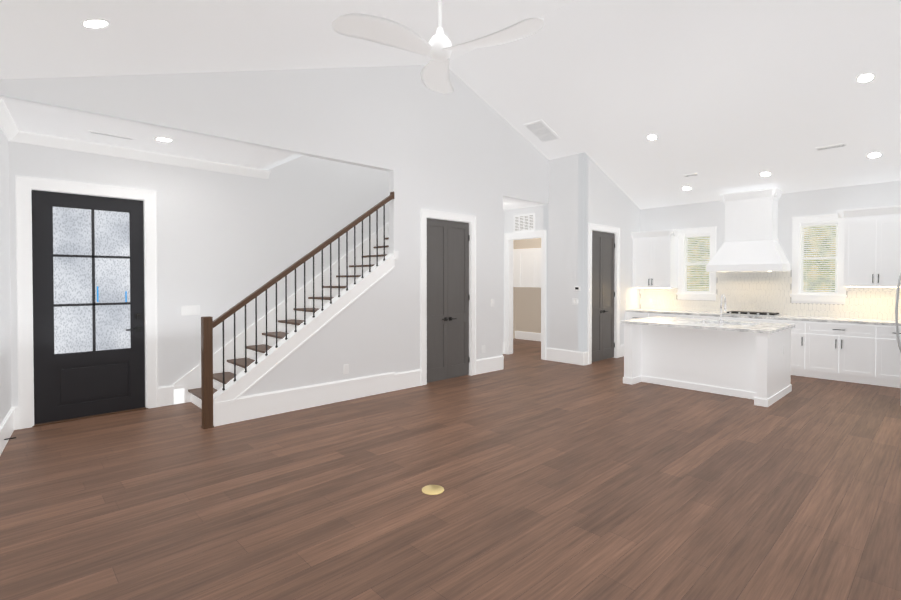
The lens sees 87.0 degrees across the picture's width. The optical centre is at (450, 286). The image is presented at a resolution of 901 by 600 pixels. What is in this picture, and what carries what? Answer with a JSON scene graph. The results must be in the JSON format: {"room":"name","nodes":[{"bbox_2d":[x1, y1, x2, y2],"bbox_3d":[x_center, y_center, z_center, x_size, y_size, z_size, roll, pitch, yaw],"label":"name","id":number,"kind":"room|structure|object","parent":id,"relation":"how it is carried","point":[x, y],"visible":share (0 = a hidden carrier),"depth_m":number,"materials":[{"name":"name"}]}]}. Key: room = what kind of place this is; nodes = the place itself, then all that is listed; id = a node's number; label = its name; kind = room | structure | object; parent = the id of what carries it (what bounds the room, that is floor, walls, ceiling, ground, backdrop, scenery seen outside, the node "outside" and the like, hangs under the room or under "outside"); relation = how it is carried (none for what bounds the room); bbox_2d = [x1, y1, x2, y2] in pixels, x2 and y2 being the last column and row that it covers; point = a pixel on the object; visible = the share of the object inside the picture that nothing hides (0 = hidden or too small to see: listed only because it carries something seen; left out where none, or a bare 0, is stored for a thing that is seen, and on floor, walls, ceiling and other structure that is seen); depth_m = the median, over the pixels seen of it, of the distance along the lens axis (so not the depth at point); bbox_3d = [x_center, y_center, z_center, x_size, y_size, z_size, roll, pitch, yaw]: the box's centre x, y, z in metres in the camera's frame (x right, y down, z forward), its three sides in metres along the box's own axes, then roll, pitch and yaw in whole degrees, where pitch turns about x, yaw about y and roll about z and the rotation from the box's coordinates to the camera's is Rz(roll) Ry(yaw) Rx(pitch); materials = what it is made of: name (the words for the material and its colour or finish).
{"room":"living room","nodes":[
{"label":"living room","id":0,"kind":"room"},
{"bbox_2d":[0,97,18,454],"bbox_3d":[-2.369,-0.221,1.962,0.235,3.450,7.347,-1,1,-37],"label":"wall","id":1,"kind":"structure","parent":0,"point":[9,130],"depth_m":4.53,"materials":[{"name":"paint"}]},
{"bbox_2d":[0,338,900,599],"bbox_3d":[1.070,1.497,6.493,13.000,0.126,10.000,-1,1,-43],"label":"floor","id":2,"kind":"structure","parent":0,"point":[527,472],"depth_m":3.36,"materials":[{"name":"brown wood"}]},
{"bbox_2d":[173,223,397,426],"bbox_3d":[-1.290,-0.286,6.928,4.600,3.440,1.310,-1,1,-43],"label":"flight","id":3,"kind":"object","parent":2,"relation":"on","point":[244,382],"visible":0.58,"depth_m":6.24,"materials":[{"name":"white wood"}]},
{"bbox_2d":[201,192,393,428],"bbox_3d":[-1.675,0.080,5.724,2.440,2.742,0.100,-1,1,-43],"label":"stair railing","id":4,"kind":"object","parent":3,"relation":"attached to","point":[208,324],"visible":0.94,"depth_m":5.35,"materials":[{"name":"brown wood"}]},
{"bbox_2d":[422,485,443,494],"bbox_3d":[-0.128,1.480,3.464,0.164,0.006,0.164,-1,1,-43],"label":"floor outlet","id":5,"kind":"object","parent":2,"relation":"attached to","point":[426,489],"depth_m":3.45,"materials":[{"name":"gold metal"}]},
{"bbox_2d":[626,312,644,319],"bbox_3d":[3.938,0.953,9.610,0.631,0.884,0.524,-1,1,-43],"label":"base cabinet","id":6,"kind":"object","parent":2,"relation":"on","point":[629,315],"depth_m":9.44,"materials":[{"name":"white wood"}]},
{"bbox_2d":[645,312,688,317],"bbox_3d":[4.362,0.960,9.161,0.631,0.884,0.947,-1,1,-43],"label":"base cabinet","id":7,"kind":"object","parent":2,"relation":"on","point":[647,314],"depth_m":9.01,"materials":[{"name":"white wood"}]},
{"bbox_2d":[689,316,716,319],"bbox_3d":[4.805,0.966,8.692,0.631,0.884,0.579,-1,1,-43],"label":"base cabinet","id":8,"kind":"object","parent":2,"relation":"on","point":[698,317],"depth_m":8.50,"materials":[{"name":"white wood"}]},
{"bbox_2d":[620,322,794,406],"bbox_3d":[3.632,0.992,6.793,1.232,0.886,1.834,-1,1,-43],"label":"kitchen island","id":9,"kind":"object","parent":2,"relation":"on","point":[747,359],"depth_m":6.46,"materials":[{"name":"white wood"}]},
{"bbox_2d":[624,318,794,333],"bbox_3d":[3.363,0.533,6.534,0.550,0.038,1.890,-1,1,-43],"label":"island countertop","id":10,"kind":"structure","parent":9,"relation":"on","point":[642,321],"depth_m":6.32,"materials":[{"name":"white stone"}]},
{"bbox_2d":[717,316,768,321],"bbox_3d":[5.230,0.973,8.241,0.631,0.884,0.898,-1,1,-43],"label":"base cabinet","id":11,"kind":"object","parent":2,"relation":"on","point":[735,318],"depth_m":8.05,"materials":[{"name":"white wood"}]},
{"bbox_2d":[769,320,800,375],"bbox_3d":[5.639,0.979,7.808,0.631,0.884,0.530,-1,1,-43],"label":"base cabinet","id":12,"kind":"object","parent":2,"relation":"on","point":[795,331],"depth_m":7.55,"materials":[{"name":"white wood"}]},
{"bbox_2d":[797,320,868,383],"bbox_3d":[6.066,0.985,7.356,0.631,0.884,0.950,-1,1,-43],"label":"base cabinet","id":13,"kind":"object","parent":2,"relation":"on","point":[862,351],"depth_m":7.19,"materials":[{"name":"white wood"}]},
{"bbox_2d":[625,309,900,323],"bbox_3d":[5.218,0.510,8.240,0.641,0.039,4.266,-1,1,-43],"label":"countertop","id":14,"kind":"structure","parent":13,"relation":"on","point":[839,320],"depth_m":7.82,"materials":[{"name":"white stone"}]},
{"bbox_2d":[869,324,900,387],"bbox_3d":[6.498,0.991,6.898,0.631,0.884,0.547,-1,1,-43],"label":"base cabinet","id":15,"kind":"object","parent":2,"relation":"on","point":[884,352],"depth_m":6.78,"materials":[{"name":"white wood"}]},
{"bbox_2d":[895,272,900,405],"bbox_3d":[5.845,0.562,5.616,0.900,1.779,0.864,-1,1,-43],"label":"fridge","id":16,"kind":"object","parent":2,"relation":"on","point":[896,313],"visible":1,"depth_m":5.87,"materials":[{"name":"grey metal"}]},
{"bbox_2d":[0,65,900,417],"bbox_3d":[0.584,-0.939,5.677,11.120,4.780,8.470,-1,1,-43],"label":"wall","id":17,"kind":"structure","parent":0,"point":[358,141],"depth_m":6.55,"materials":[{"name":"paint"}]},
{"bbox_2d":[32,190,147,426],"bbox_3d":[-4.013,0.222,5.321,1.035,2.470,0.120,-1,1,-43],"label":"entry door","id":18,"kind":"structure","parent":17,"relation":"in","point":[88,305],"depth_m":5.29,"materials":[{"name":"black wood"}]},
{"bbox_2d":[181,305,199,314],"label":"switch plates","id":19,"kind":"object","parent":17,"relation":"attached to","point":[190,310],"depth_m":5.97,"materials":[{"name":"white plastic"}]},
{"bbox_2d":[9,131,623,429],"bbox_3d":[-0.730,-0.099,7.827,9.846,3.040,3.356,-1,1,-43],"label":"trim","id":20,"kind":"structure","parent":17,"relation":"attached to","point":[244,408],"depth_m":5.69,"materials":[{"name":"white wood"}]},
{"bbox_2d":[343,364,347,373],"label":"switch plates","id":21,"kind":"object","parent":17,"relation":"attached to","point":[345,367],"depth_m":6.04,"materials":[{"name":"white plastic"}]},
{"bbox_2d":[427,218,469,382],"bbox_3d":[-0.039,0.203,7.296,0.933,2.428,0.080,-1,1,-43],"label":"double closet door","id":22,"kind":"structure","parent":17,"relation":"in","point":[448,297],"depth_m":7.29,"materials":[{"name":"grey wood"}]},
{"bbox_2d":[513,249,516,286],"bbox_3d":[1.746,-0.454,12.115,0.348,0.930,0.474,-1,1,-43],"label":"upper cabinet","id":23,"kind":"object","parent":17,"relation":"attached to","point":[514,250],"depth_m":11.99,"materials":[{"name":"white wood"}]},
{"bbox_2d":[514,213,534,232],"bbox_3d":[1.464,-1.261,9.447,0.018,0.340,0.510,-1,1,-43],"label":"air vent","id":24,"kind":"object","parent":17,"relation":"in","point":[524,223],"visible":1,"depth_m":9.43,"materials":[{"name":"white metal"}]},
{"bbox_2d":[517,248,532,286],"bbox_3d":[2.016,-0.450,11.829,0.348,0.930,0.528,-1,1,-43],"label":"upper cabinet","id":25,"kind":"object","parent":17,"relation":"attached to","point":[526,267],"depth_m":11.76,"materials":[{"name":"white wood"}]},
{"bbox_2d":[533,248,540,286],"bbox_3d":[2.305,-0.446,11.524,0.348,0.930,0.528,-1,1,-43],"label":"upper cabinet","id":26,"kind":"object","parent":17,"relation":"attached to","point":[536,251],"depth_m":11.50,"materials":[{"name":"white wood"}]},
{"bbox_2d":[572,298,577,304],"label":"switch plates","id":27,"kind":"object","parent":17,"relation":"attached to","point":[574,300],"depth_m":8.64,"materials":[{"name":"white plastic"}]},
{"bbox_2d":[574,286,579,290],"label":"thermostat","id":28,"kind":"object","parent":17,"relation":"attached to","point":[576,288],"depth_m":8.58,"materials":[{"name":"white plastic"}]},
{"bbox_2d":[592,230,614,361],"bbox_3d":[2.884,0.179,9.010,0.932,2.428,0.080,-1,1,-43],"label":"double pantry door","id":29,"kind":"structure","parent":17,"relation":"in","point":[603,271],"depth_m":9.02,"materials":[{"name":"grey wood"}]},
{"bbox_2d":[633,236,676,287],"bbox_3d":[4.127,-0.469,9.597,0.346,0.990,0.758,-1,1,-43],"label":"upper cabinet","id":30,"kind":"object","parent":17,"relation":"attached to","point":[654,257],"depth_m":9.42,"materials":[{"name":"white wood"}]},
{"bbox_2d":[706,188,790,271],"bbox_3d":[5.192,-0.949,8.301,0.568,1.383,1.144,-1,1,-43],"label":"hood","id":31,"kind":"object","parent":17,"relation":"attached to","point":[751,244],"depth_m":8.16,"materials":[{"name":"white"}]},
{"bbox_2d":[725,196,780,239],"bbox_3d":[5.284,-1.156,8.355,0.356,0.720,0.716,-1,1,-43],"label":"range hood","id":32,"kind":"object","parent":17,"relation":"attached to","point":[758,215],"depth_m":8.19,"materials":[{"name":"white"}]},
{"bbox_2d":[639,270,900,319],"bbox_3d":[5.458,0.110,8.447,0.008,0.798,4.300,-1,1,-43],"label":"tile backsplash","id":33,"kind":"structure","parent":17,"relation":"attached to","point":[758,291],"depth_m":8.30,"materials":[{"name":"grey tile"}]},
{"bbox_2d":[844,216,900,286],"bbox_3d":[6.430,-0.514,7.157,0.346,1.030,0.744,-1,1,-43],"label":"upper cabinet","id":34,"kind":"object","parent":17,"relation":"attached to","point":[872,244],"depth_m":7.07,"materials":[{"name":"white wood"}]},
{"bbox_2d":[0,0,900,209],"bbox_3d":[0.584,-2.367,5.657,11.120,2.164,8.470,-1,1,-43],"label":"ceiling","id":35,"kind":"structure","parent":0,"point":[719,97],"depth_m":5.74,"materials":[{"name":"paint"}]},
{"bbox_2d":[80,18,110,28],"bbox_3d":[-2.465,-1.826,3.301,0.179,0.061,0.171,1,1,41],"label":"recessed light","id":36,"kind":"object","parent":35,"relation":"in","point":[95,23],"depth_m":3.29,"materials":[{"name":"white plastic"}]},
{"bbox_2d":[87,130,135,140],"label":"ceiling vent","id":37,"kind":"object","parent":35,"relation":"in","point":[89,131],"depth_m":4.95,"materials":[{"name":"white metal"}]},
{"bbox_2d":[154,137,173,141],"bbox_3d":[-3.079,-1.576,5.104,0.179,0.008,0.179,1,1,41],"label":"recessed light","id":38,"kind":"object","parent":35,"relation":"in","point":[162,139],"depth_m":5.10,"materials":[{"name":"white"}]},
{"bbox_2d":[332,0,543,93],"bbox_3d":[-0.076,-1.917,2.954,1.197,0.902,1.212,-1,1,-43],"label":"ceiling fan","id":39,"kind":"object","parent":35,"relation":"hanging from","point":[438,48],"visible":1,"depth_m":2.90,"materials":[{"name":"white plastic"}]},
{"bbox_2d":[523,119,560,143],"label":"ceiling vent","id":40,"kind":"object","parent":35,"relation":"in","point":[541,131],"depth_m":8.17,"materials":[{"name":"white metal"}]},
{"bbox_2d":[646,134,657,140],"bbox_3d":[3.218,-2.381,7.586,0.179,0.065,0.170,1,1,41],"label":"recessed light","id":41,"kind":"object","parent":35,"relation":"in","point":[651,137],"depth_m":7.58,"materials":[{"name":"white plastic"}]},
{"bbox_2d":[681,186,691,190],"bbox_3d":[4.355,-1.812,8.764,0.179,0.065,0.170,1,1,41],"label":"recessed light","id":42,"kind":"object","parent":35,"relation":"in","point":[686,188],"depth_m":8.76,"materials":[{"name":"white plastic"}]},
{"bbox_2d":[683,173,699,177],"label":"ceiling vent","id":43,"kind":"object","parent":35,"relation":"in","point":[693,174],"depth_m":8.32,"materials":[{"name":"white metal"}]},
{"bbox_2d":[759,171,771,176],"bbox_3d":[5.147,-1.837,7.765,0.179,0.065,0.170,1,1,41],"label":"recessed light","id":44,"kind":"object","parent":35,"relation":"in","point":[765,173],"depth_m":7.76,"materials":[{"name":"white plastic"}]},
{"bbox_2d":[815,143,847,151],"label":"ceiling vent","id":45,"kind":"object","parent":35,"relation":"in","point":[842,145],"depth_m":6.78,"materials":[{"name":"white metal"}]},
{"bbox_2d":[855,73,875,82],"bbox_3d":[4.843,-2.433,5.544,0.179,0.065,0.170,1,1,41],"label":"recessed light","id":46,"kind":"object","parent":35,"relation":"in","point":[866,77],"depth_m":5.54,"materials":[{"name":"white"}]},
{"bbox_2d":[866,152,882,158],"bbox_3d":[5.994,-1.858,6.721,0.179,0.065,0.170,1,1,41],"label":"recessed light","id":47,"kind":"object","parent":35,"relation":"in","point":[872,155],"depth_m":6.72,"materials":[{"name":"white"}]}
]}

